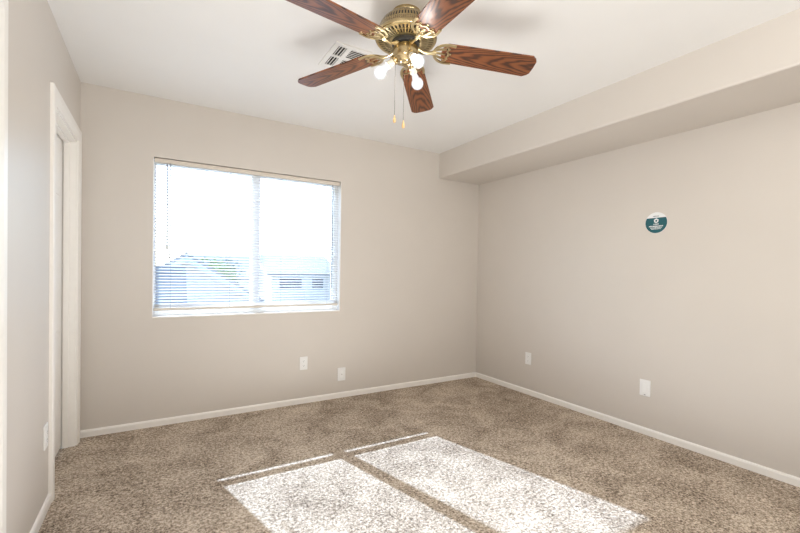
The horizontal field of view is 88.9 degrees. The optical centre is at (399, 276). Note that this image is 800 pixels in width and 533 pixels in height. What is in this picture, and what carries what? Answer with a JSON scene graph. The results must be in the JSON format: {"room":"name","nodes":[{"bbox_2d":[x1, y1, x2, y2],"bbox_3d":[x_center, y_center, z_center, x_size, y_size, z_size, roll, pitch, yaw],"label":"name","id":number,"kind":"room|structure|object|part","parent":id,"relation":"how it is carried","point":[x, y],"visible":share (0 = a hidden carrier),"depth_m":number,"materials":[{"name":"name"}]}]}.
{"room":"empty bedroom","nodes":[
{"label":"empty bedroom","id":0,"kind":"room"},
{"bbox_2d":[6,0,80,532],"bbox_3d":[-1.121,-0.068,0.845,0.150,2.440,4.450,0,1,-31],"label":"wall","id":1,"kind":"structure","parent":0,"point":[38,54],"depth_m":1.70,"materials":[{"name":"paint"}]},
{"bbox_2d":[0,0,7,532],"bbox_3d":[-1.183,0.107,0.963,0.167,2.085,0.920,0,1,-31],"label":"door","id":2,"kind":"structure","parent":1,"relation":"in","point":[3,3],"depth_m":1.36,"materials":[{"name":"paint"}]},
{"bbox_2d":[29,493,51,532],"bbox_3d":[-1.558,1.111,1.718,0.013,0.050,0.725,0,1,-31],"label":"baseboard","id":3,"kind":"structure","parent":1,"relation":"attached to","point":[40,518],"depth_m":1.87,"materials":[{"name":"paint"}]},
{"bbox_2d":[43,422,47,450],"bbox_3d":[-1.702,0.768,1.960,0.010,0.117,0.071,0,1,-31],"label":"wall outlet","id":4,"kind":"object","parent":1,"relation":"attached to","point":[45,428],"visible":1,"depth_m":1.94,"materials":[{"name":"white plastic"}]},
{"bbox_2d":[48,82,81,501],"bbox_3d":[-2.010,0.078,2.347,0.167,2.085,0.855,0,1,-31],"label":"door","id":5,"kind":"structure","parent":1,"relation":"in","point":[65,134],"depth_m":2.62,"materials":[{"name":"paint"}]},
{"bbox_2d":[80,82,478,429],"bbox_3d":[-0.691,-0.096,3.768,3.884,2.440,0.130,0,1,-31],"label":"wall","id":6,"kind":"structure","parent":0,"point":[409,252],"depth_m":3.44,"materials":[{"name":"paint"}]},
{"bbox_2d":[152,156,340,317],"bbox_3d":[-1.221,-0.283,3.445,1.487,1.196,0.131,0,1,-31],"label":"window","id":7,"kind":"structure","parent":6,"relation":"in","point":[271,309],"depth_m":3.46,"materials":[{"name":"white plastic"}]},
{"bbox_3d":[-1.565,-0.297,3.283,0.705,1.128,0.024,0,1,-31],"label":"sash","id":8,"kind":"part","parent":7,"relation":"part of","materials":[{"name":"white plastic"}]},
{"bbox_3d":[-1.216,0.310,3.429,1.487,0.009,0.077,0,1,-31],"label":"sill","id":9,"kind":"part","parent":7,"relation":"part of","materials":[{"name":"paint"}]},
{"bbox_2d":[153,158,339,310],"bbox_3d":[-1.201,-0.306,3.410,1.469,1.140,0.047,0,1,-31],"label":"blind","id":10,"kind":"object","parent":7,"relation":"attached to","point":[297,303],"visible":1,"depth_m":3.35,"materials":[{"name":"white plastic"}]},
{"bbox_3d":[-1.735,-0.488,3.075,0.007,0.726,0.004,0,1,-31],"label":"lift cord","id":11,"kind":"part","parent":10,"relation":"part of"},
{"bbox_3d":[-1.741,-0.304,3.097,0.001,1.089,0.028,0,1,-31],"label":"ladder cord","id":12,"kind":"part","parent":10,"relation":"part of","materials":[{"name":"white fabric"}]},
{"bbox_3d":[-1.381,-0.301,3.311,0.001,1.089,0.028,0,1,-31],"label":"ladder cord","id":13,"kind":"part","parent":10,"relation":"part of","materials":[{"name":"white fabric"}]},
{"bbox_3d":[-1.213,0.253,3.423,1.469,0.022,0.018,0,1,-31],"label":"rail","id":14,"kind":"part","parent":10,"relation":"part of","materials":[{"name":"white plastic"}]},
{"bbox_3d":[-1.196,-0.860,3.410,1.469,0.032,0.032,0,1,-31],"label":"head rail","id":15,"kind":"part","parent":10,"relation":"part of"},
{"bbox_3d":[-0.622,-0.368,3.742,0.007,0.946,0.004,0,1,-31],"label":"lift cord","id":16,"kind":"part","parent":10,"relation":"part of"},
{"bbox_3d":[-1.234,-0.294,3.475,0.060,1.128,0.046,0,1,-31],"label":"meeting rail","id":17,"kind":"part","parent":7,"relation":"part of","materials":[{"name":"white plastic"}]},
{"bbox_3d":[-0.930,-0.292,3.676,0.670,1.128,0.024,0,1,-31],"label":"sash","id":18,"kind":"part","parent":7,"relation":"part of","materials":[{"name":"white plastic"}]},
{"bbox_2d":[80,372,475,437],"bbox_3d":[-0.673,1.101,3.721,3.584,0.050,0.013,0,1,-31],"label":"baseboard","id":19,"kind":"structure","parent":6,"relation":"attached to","point":[224,412],"depth_m":3.39,"materials":[{"name":"paint"}]},
{"bbox_2d":[300,356,307,369],"bbox_3d":[-0.853,0.768,3.609,0.071,0.117,0.010,0,1,-31],"label":"wall outlet","id":20,"kind":"object","parent":6,"relation":"attached to","point":[303,360],"visible":1,"depth_m":3.61,"materials":[{"name":"white plastic"}]},
{"bbox_2d":[337,367,344,380],"bbox_3d":[-0.543,0.910,3.794,0.078,0.122,0.015,0,1,-31],"label":"cable plate","id":21,"kind":"object","parent":6,"relation":"attached to","point":[341,371],"visible":1,"depth_m":3.79,"materials":[{"name":"white plastic"}]},
{"bbox_2d":[38,377,799,532],"bbox_3d":[0.461,1.266,1.817,3.884,0.200,4.750,0,1,-31],"label":"floor","id":22,"kind":"structure","parent":0,"point":[473,454],"depth_m":2.34,"materials":[{"name":"carpet"}]},
{"bbox_2d":[47,0,799,153],"bbox_3d":[0.502,-1.349,1.786,3.884,0.150,4.750,0,1,-31],"label":"ceiling","id":23,"kind":"structure","parent":0,"point":[246,57],"depth_m":2.34,"materials":[{"name":"paint"}]},
{"bbox_2d":[318,41,371,73],"bbox_3d":[-0.329,-1.291,2.416,0.220,0.009,0.295,0,1,-31],"label":"ceiling vent","id":24,"kind":"object","parent":23,"relation":"in","point":[340,52],"visible":0.7,"depth_m":2.36,"materials":[{"name":"metal"}]},
{"bbox_2d":[286,0,536,127],"bbox_3d":[0.030,-1.020,1.946,1.258,0.536,1.235,2,-1,-31],"label":"ceiling fan","id":25,"kind":"object","parent":23,"relation":"hanging from","point":[406,33],"visible":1,"depth_m":1.97,"materials":[{"name":"brown wood"}]},
{"bbox_3d":[-0.275,-1.101,1.700,0.476,0.008,0.143,-3,13,-43],"label":"blade","id":26,"kind":"part","parent":25,"relation":"part of","materials":[{"name":"brown wood"}]},
{"bbox_3d":[-0.337,-1.096,2.184,0.476,0.008,0.143,-4,7,29],"label":"blade","id":27,"kind":"part","parent":25,"relation":"part of","materials":[{"name":"brown wood"}]},
{"bbox_2d":[386,59,394,68],"bbox_3d":[-0.046,-1.038,1.985,0.049,0.049,0.037,1,1,3],"label":"socket","id":28,"kind":"object","parent":25,"relation":"attached to","point":[390,63],"depth_m":1.97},
{"bbox_2d":[376,22,435,55],"bbox_3d":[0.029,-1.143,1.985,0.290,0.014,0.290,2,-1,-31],"label":"motor","id":29,"kind":"object","parent":25,"relation":"attached to","point":[397,31],"depth_m":1.93,"materials":[{"name":"gold metal"}]},
{"bbox_2d":[409,67,416,74],"bbox_3d":[0.064,-1.035,2.046,0.037,0.049,0.049,1,1,37],"label":"socket","id":30,"kind":"object","parent":25,"relation":"attached to","point":[413,71],"depth_m":2.04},
{"bbox_2d":[409,52,417,61],"bbox_3d":[0.061,-1.036,1.920,0.037,0.049,0.049,2,-1,-31],"label":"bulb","id":31,"kind":"object","parent":25,"relation":"attached to","point":[412,55],"depth_m":1.91,"materials":[{"name":"white glass"}]},
{"bbox_3d":[0.105,-1.085,2.392,0.143,0.008,0.476,-9,-6,10],"label":"blade","id":32,"kind":"part","parent":25,"relation":"part of","materials":[{"name":"brown wood"}]},
{"bbox_3d":[0.205,-1.092,1.609,0.143,0.008,0.476,12,-2,-25],"label":"blade","id":33,"kind":"part","parent":25,"relation":"part of","materials":[{"name":"brown wood"}]},
{"bbox_3d":[0.439,-1.082,2.037,0.476,0.008,0.143,5,-11,-7],"label":"blade","id":34,"kind":"part","parent":25,"relation":"part of","materials":[{"name":"brown wood"}]},
{"bbox_2d":[439,8,799,184],"bbox_3d":[1.811,-1.146,2.572,0.587,0.293,4.510,0,1,-31],"label":"soffit","id":35,"kind":"structure","parent":23,"relation":"attached to","point":[756,69],"depth_m":2.55,"materials":[{"name":"paint"}]},
{"bbox_2d":[476,102,799,477],"bbox_3d":[2.085,-0.041,2.758,0.150,2.440,4.450,0,1,-31],"label":"wall","id":36,"kind":"structure","parent":0,"point":[704,308],"depth_m":2.92,"materials":[{"name":"paint"}]},
{"bbox_2d":[525,352,530,364],"bbox_3d":[1.253,0.801,3.986,0.010,0.117,0.071,0,1,-31],"label":"wall outlet","id":37,"kind":"object","parent":36,"relation":"attached to","point":[527,354],"visible":1,"depth_m":3.98,"materials":[{"name":"white plastic"}]},
{"bbox_2d":[476,372,799,486],"bbox_3d":[1.996,1.154,2.731,0.013,0.050,4.450,0,1,-31],"label":"baseboard","id":38,"kind":"structure","parent":36,"relation":"attached to","point":[787,478],"depth_m":2.91,"materials":[{"name":"paint"}]},
{"bbox_2d":[640,379,650,396],"bbox_3d":[1.823,0.828,3.032,0.009,0.121,0.078,0,1,-31],"label":"blank plate","id":39,"kind":"object","parent":36,"relation":"attached to","point":[645,385],"visible":1,"depth_m":3.03,"materials":[{"name":"white plastic"}]},
{"bbox_2d":[645,212,667,232],"bbox_3d":[1.870,-0.393,2.974,0.004,0.153,0.153,0,1,-31],"label":"round sticker","id":40,"kind":"object","parent":36,"relation":"attached to","point":[656,222],"visible":1,"depth_m":2.97,"materials":[{"name":"teal"}]},
{"label":"outside","id":41,"kind":"structure","parent":0,"visible":0},
{"bbox_3d":[-25.884,3.033,71.709,150.000,0.200,137.500,0,1,-31],"label":"ground","id":42,"kind":"structure","parent":41,"visible":0},
{"bbox_2d":[155,267,188,307],"bbox_3d":[-10.178,1.776,11.116,7.730,4.230,3.600,0,1,-31],"label":"house","id":43,"kind":"structure","parent":42,"relation":"on","point":[156,267],"depth_m":12.38,"materials":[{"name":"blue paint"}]},
{"bbox_2d":[164,253,264,306],"bbox_3d":[-10.757,1.389,19.847,7.400,4.780,10.880,0,1,-31],"label":"house","id":44,"kind":"structure","parent":42,"relation":"on","point":[184,253],"depth_m":15.81,"materials":[{"name":"paint"}]},
{"bbox_2d":[200,257,236,279],"bbox_3d":[-14.473,1.028,30.430,4.768,5.148,4.664,0,1,-31],"label":"tree","id":45,"kind":"object","parent":42,"relation":"on","point":[204,257],"visible":0.14,"depth_m":30.53,"materials":[{"name":"green plant"}]},
{"bbox_2d":[190,254,249,287],"bbox_3d":[-19.509,0.416,48.379,9.880,5.780,8.800,0,1,-31],"label":"house","id":46,"kind":"structure","parent":42,"relation":"on","point":[190,254],"depth_m":46.35,"materials":[{"name":"paint"}]},
{"bbox_2d":[208,257,244,282],"bbox_3d":[-17.817,0.706,41.272,4.112,5.430,3.904,0,1,-31],"label":"tree","id":47,"kind":"object","parent":42,"relation":"on","point":[220,257],"visible":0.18,"depth_m":41.22,"materials":[{"name":"green plant"}]},
{"bbox_2d":[247,255,329,304],"bbox_3d":[-8.196,1.051,30.684,5.180,5.280,6.800,0,1,-31],"label":"house","id":48,"kind":"structure","parent":42,"relation":"on","point":[260,255],"depth_m":28.34,"materials":[{"name":"paint"}]},
{"bbox_3d":[-7.395,0.465,27.595,1.500,0.750,0.015,0,1,-31],"label":"pane","id":49,"kind":"part","parent":48,"relation":"part of","materials":[{"name":"grey glass"}]},
{"bbox_3d":[-5.764,0.478,28.568,0.800,0.750,0.015,0,1,-31],"label":"pane","id":50,"kind":"part","parent":48,"relation":"part of","materials":[{"name":"grey glass"}]}
]}

